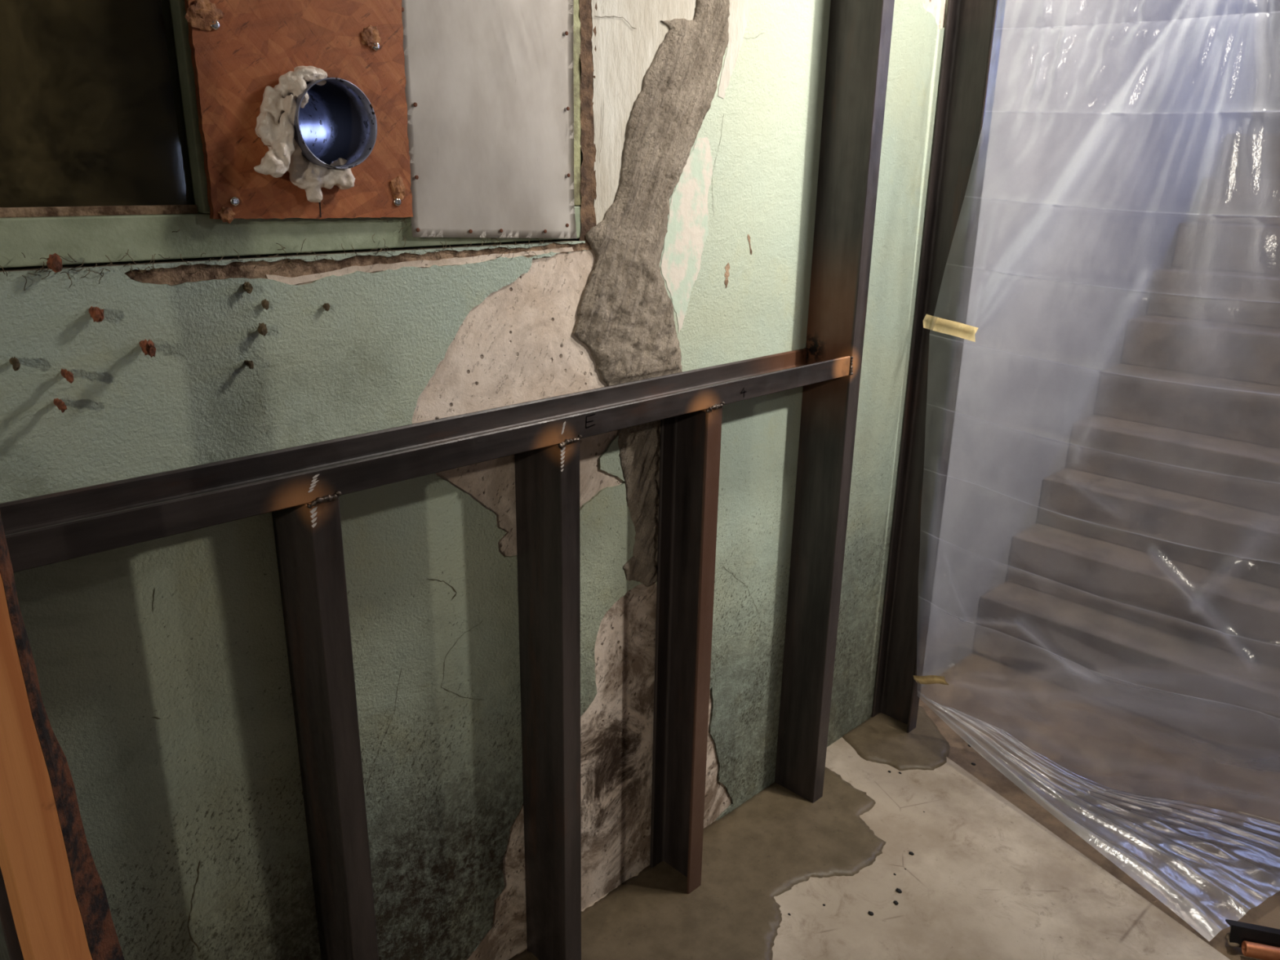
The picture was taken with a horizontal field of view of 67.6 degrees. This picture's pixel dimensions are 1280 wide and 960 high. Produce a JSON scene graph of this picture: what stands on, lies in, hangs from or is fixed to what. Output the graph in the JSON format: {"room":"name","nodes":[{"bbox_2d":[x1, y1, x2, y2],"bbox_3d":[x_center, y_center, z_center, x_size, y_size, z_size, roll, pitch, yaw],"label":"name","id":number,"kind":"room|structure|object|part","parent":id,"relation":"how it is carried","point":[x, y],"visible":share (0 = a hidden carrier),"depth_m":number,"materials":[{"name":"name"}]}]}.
{"room":"basement under renovation","nodes":[
{"label":"basement under renovation","id":0,"kind":"room"},
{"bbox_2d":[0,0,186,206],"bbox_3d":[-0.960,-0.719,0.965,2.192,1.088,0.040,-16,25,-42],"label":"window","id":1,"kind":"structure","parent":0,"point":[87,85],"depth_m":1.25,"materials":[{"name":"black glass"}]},
{"bbox_2d":[0,0,1275,959],"bbox_3d":[-0.603,-0.178,1.357,8.900,2.850,0.174,-16,25,-42],"label":"wall","id":2,"kind":"structure","parent":0,"point":[162,664],"depth_m":1.76,"materials":[{"name":"paint"}]},
{"bbox_2d":[8,356,20,370],"bbox_3d":[-0.730,-0.138,1.114,0.009,0.017,0.027,-16,25,-42],"label":"plug","id":3,"kind":"object","parent":2,"relation":"attached to","point":[14,361],"visible":1,"depth_m":1.11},
{"bbox_2d":[46,253,62,272],"bbox_3d":[-0.688,-0.255,1.121,0.015,0.023,0.021,-16,25,-42],"label":"plug","id":4,"kind":"object","parent":2,"relation":"attached to","point":[54,262],"visible":1,"depth_m":1.12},
{"bbox_2d":[53,398,66,413],"bbox_3d":[-0.701,-0.091,1.154,0.010,0.015,0.035,-16,25,-42],"label":"plug","id":5,"kind":"object","parent":2,"relation":"attached to","point":[58,402],"visible":1,"depth_m":1.14,"materials":[{"name":"red plastic"}]},
{"bbox_2d":[60,368,74,383],"bbox_3d":[-0.691,-0.126,1.151,0.010,0.015,0.037,-16,25,-42],"label":"plug","id":6,"kind":"object","parent":2,"relation":"attached to","point":[68,375],"visible":1,"depth_m":1.14,"materials":[{"name":"red plastic"}]},
{"bbox_2d":[88,306,104,322],"bbox_3d":[-0.663,-0.202,1.165,0.014,0.020,0.022,-16,25,-42],"label":"plug","id":7,"kind":"object","parent":2,"relation":"attached to","point":[96,313],"visible":1,"depth_m":1.16,"materials":[{"name":"red plastic"}]},
{"bbox_2d":[138,338,155,357],"bbox_3d":[-0.621,-0.167,1.204,0.013,0.024,0.042,-16,25,-42],"label":"plug","id":8,"kind":"object","parent":2,"relation":"attached to","point":[148,347],"visible":1,"depth_m":1.19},
{"bbox_2d":[242,281,253,293],"bbox_3d":[-0.530,-0.260,1.288,0.011,0.016,0.015,-16,25,-42],"label":"plug","id":9,"kind":"object","parent":2,"relation":"attached to","point":[247,286],"visible":1,"depth_m":1.28,"materials":[{"name":"brown"}]},
{"bbox_2d":[244,360,253,368],"bbox_3d":[-0.536,-0.159,1.310,0.008,0.012,0.022,-16,25,-42],"label":"plug","id":10,"kind":"object","parent":2,"relation":"attached to","point":[250,364],"visible":1,"depth_m":1.30,"materials":[{"name":"brown"}]},
{"bbox_2d":[257,322,267,336],"bbox_3d":[-0.520,-0.207,1.314,0.012,0.020,0.016,-16,25,-42],"label":"plug","id":11,"kind":"object","parent":2,"relation":"attached to","point":[262,329],"visible":1,"depth_m":1.31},
{"bbox_2d":[261,298,269,310],"bbox_3d":[-0.516,-0.241,1.313,0.010,0.015,0.009,-16,25,-42],"label":"plug","id":12,"kind":"object","parent":2,"relation":"attached to","point":[264,303],"visible":1,"depth_m":1.31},
{"bbox_2d":[0,218,572,291],"bbox_3d":[-0.437,-0.336,1.362,0.890,0.079,0.005,-16,25,-42],"label":"crack fibres","id":13,"kind":"object","parent":2,"relation":"attached to","point":[530,247],"visible":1,"depth_m":1.29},
{"bbox_2d":[0,0,581,267],"bbox_3d":[-0.858,-0.679,0.857,2.078,0.974,0.057,-16,25,-42],"label":"window","id":14,"kind":"structure","parent":2,"relation":"in","point":[87,233],"depth_m":1.22,"materials":[{"name":"paint"}]},
{"bbox_3d":[-1.088,-0.643,0.632,1.432,0.908,0.004,-16,25,-42],"label":"pane","id":15,"kind":"part","parent":14,"relation":"part of","materials":[{"name":"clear glass"}]},
{"bbox_2d":[184,0,412,223],"bbox_3d":[-0.442,-0.652,1.237,0.304,0.612,0.017,-16,25,-42],"label":"board","id":16,"kind":"object","parent":14,"relation":"attached to","point":[239,49],"visible":0.98,"depth_m":1.26,"materials":[{"name":"brown wood"}]},
{"bbox_2d":[253,65,377,202],"bbox_3d":[-0.507,-0.481,1.336,0.168,0.173,0.254,-16,25,-42],"label":"vent pipe","id":17,"kind":"object","parent":16,"relation":"attached to","point":[315,127],"visible":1,"depth_m":1.29,"materials":[{"name":"metal"}]},
{"bbox_2d":[400,0,577,238],"bbox_3d":[-0.223,-0.695,1.448,0.325,0.652,0.007,-16,25,-42],"label":"sheet","id":18,"kind":"object","parent":14,"relation":"attached to","point":[490,86],"visible":1,"depth_m":1.49,"materials":[{"name":"grey"}]},
{"bbox_2d":[322,302,329,311],"bbox_3d":[-0.452,-0.249,1.375,0.009,0.012,0.010,-16,25,-42],"label":"plug","id":19,"kind":"object","parent":2,"relation":"attached to","point":[326,306],"visible":1,"depth_m":1.37,"materials":[{"name":"brown"}]},
{"bbox_2d":[511,651,1279,959],"bbox_3d":[0.976,1.677,0.242,8.900,0.120,4.778,-16,25,-42],"label":"floor","id":20,"kind":"structure","parent":0,"point":[1097,740],"depth_m":2.40,"materials":[{"name":"concrete"}]},
{"bbox_2d":[0,511,124,959],"bbox_3d":[-0.641,0.135,0.967,0.160,2.300,0.048,-16,25,-42],"label":"timber post","id":21,"kind":"object","parent":20,"relation":"on","point":[56,894],"visible":1,"depth_m":1.03,"materials":[{"name":"brown wood"}]},
{"bbox_2d":[0,0,894,959],"bbox_3d":[-0.752,-0.097,1.024,3.408,2.700,0.138,-16,25,-42],"label":"steel framework","id":22,"kind":"object","parent":20,"relation":"on","point":[302,486],"visible":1,"depth_m":1.83,"materials":[{"name":"metal"}]},
{"bbox_3d":[-0.793,0.647,1.243,0.044,1.149,0.127,-16,25,-42],"label":"post","id":23,"kind":"part","parent":22,"relation":"part of","materials":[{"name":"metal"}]},
{"bbox_3d":[-0.486,0.557,1.530,0.044,1.149,0.127,-16,25,-42],"label":"post","id":24,"kind":"part","parent":22,"relation":"part of","materials":[{"name":"metal"}]},
{"bbox_3d":[-0.775,0.078,1.064,3.358,0.044,0.127,-16,25,-42],"label":"rail","id":25,"kind":"part","parent":22,"relation":"part of","materials":[{"name":"metal"}]},
{"bbox_3d":[-0.171,0.466,1.825,0.044,1.149,0.127,-16,25,-42],"label":"post","id":26,"kind":"part","parent":22,"relation":"part of","materials":[{"name":"metal"}]},
{"bbox_3d":[0.092,0.390,2.070,0.044,1.149,0.127,-16,25,-42],"label":"post","id":27,"kind":"part","parent":22,"relation":"part of","materials":[{"name":"metal"}]},
{"bbox_3d":[0.449,-0.447,2.147,0.044,2.700,0.127,-16,25,-42],"label":"post","id":28,"kind":"part","parent":22,"relation":"part of","materials":[{"name":"metal"}]},
{"bbox_2d":[508,767,885,959],"bbox_3d":[0.087,1.027,1.967,1.811,0.009,0.570,-16,25,-42],"label":"puddle","id":29,"kind":"object","parent":20,"relation":"on","point":[777,839],"visible":0.84,"depth_m":2.23,"materials":[{"name":"brown liquid"}]},
{"bbox_2d":[842,705,950,770],"bbox_3d":[0.788,0.763,2.815,0.374,0.019,0.280,-16,25,-42],"label":"puddle","id":30,"kind":"object","parent":20,"relation":"on","point":[882,739],"visible":0.88,"depth_m":2.78,"materials":[{"name":"brown liquid"}]},
{"bbox_2d":[895,888,902,893],"bbox_3d":[0.601,0.953,2.216,0.011,0.008,0.016,-16,25,-42],"label":"grit pellet","id":31,"kind":"object","parent":20,"relation":"on","point":[897,890],"visible":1,"depth_m":2.21,"materials":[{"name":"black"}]},
{"bbox_2d":[871,0,1005,733],"bbox_3d":[0.789,-0.540,2.466,0.044,2.710,0.127,-16,25,-42],"label":"steel post","id":32,"kind":"object","parent":20,"relation":"on","point":[971,40],"visible":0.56,"depth_m":2.53,"materials":[{"name":"black metal"}]},
{"bbox_2d":[913,675,948,684],"bbox_3d":[0.823,0.566,2.703,0.015,0.079,0.127,-9,21,-28],"label":"tape","id":33,"kind":"object","parent":32,"relation":"attached to","point":[930,679],"visible":1,"depth_m":2.71,"materials":[{"name":"beige paper"}]},
{"bbox_2d":[923,314,977,342],"bbox_3d":[0.794,-0.391,2.450,0.007,0.048,0.172,-12,22,-34],"label":"tape","id":34,"kind":"object","parent":32,"relation":"attached to","point":[957,329],"visible":1,"depth_m":2.45,"materials":[{"name":"beige paper"}]},
{"bbox_2d":[922,0,1279,861],"bbox_3d":[1.193,-0.306,2.160,0.583,2.449,1.101,-16,25,-42],"label":"plastic sheet","id":35,"kind":"object","parent":32,"relation":"hanging from","point":[1011,273],"visible":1,"depth_m":2.23,"materials":[{"name":"white"}]},
{"bbox_2d":[973,133,1279,767],"bbox_3d":[2.466,-0.236,3.144,1.940,1.763,1.698,-16,25,-42],"label":"stairs","id":36,"kind":"structure","parent":20,"relation":"on","point":[1110,593],"depth_m":3.24,"materials":[{"name":"grey concrete"}]},
{"bbox_2d":[1225,932,1239,946],"bbox_3d":[1.298,1.005,2.087,0.052,0.012,0.035,-16,25,-42],"label":"chip","id":37,"kind":"object","parent":20,"relation":"on","point":[1232,944],"visible":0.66,"depth_m":2.07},
{"bbox_2d":[1225,919,1279,947],"bbox_3d":[1.529,1.010,2.030,0.500,0.042,0.050,6,19,15],"label":"angle offcut","id":38,"kind":"object","parent":20,"relation":"on","point":[1240,931],"visible":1,"depth_m":2.07,"materials":[{"name":"black metal"}]},
{"bbox_2d":[1241,940,1279,959],"bbox_3d":[1.537,1.030,1.987,0.501,0.031,0.031,6,19,15],"label":"tube","id":39,"kind":"object","parent":20,"relation":"on","point":[1251,949],"visible":1,"depth_m":2.03,"materials":[{"name":"orange metal"}]},
{"bbox_2d":[1248,0,1279,133],"bbox_3d":[4.217,-0.573,2.812,0.100,2.850,4.760,-16,25,-42],"label":"wall","id":40,"kind":"structure","parent":0,"point":[1268,95],"depth_m":4.05,"materials":[{"name":"paint"}]}
]}

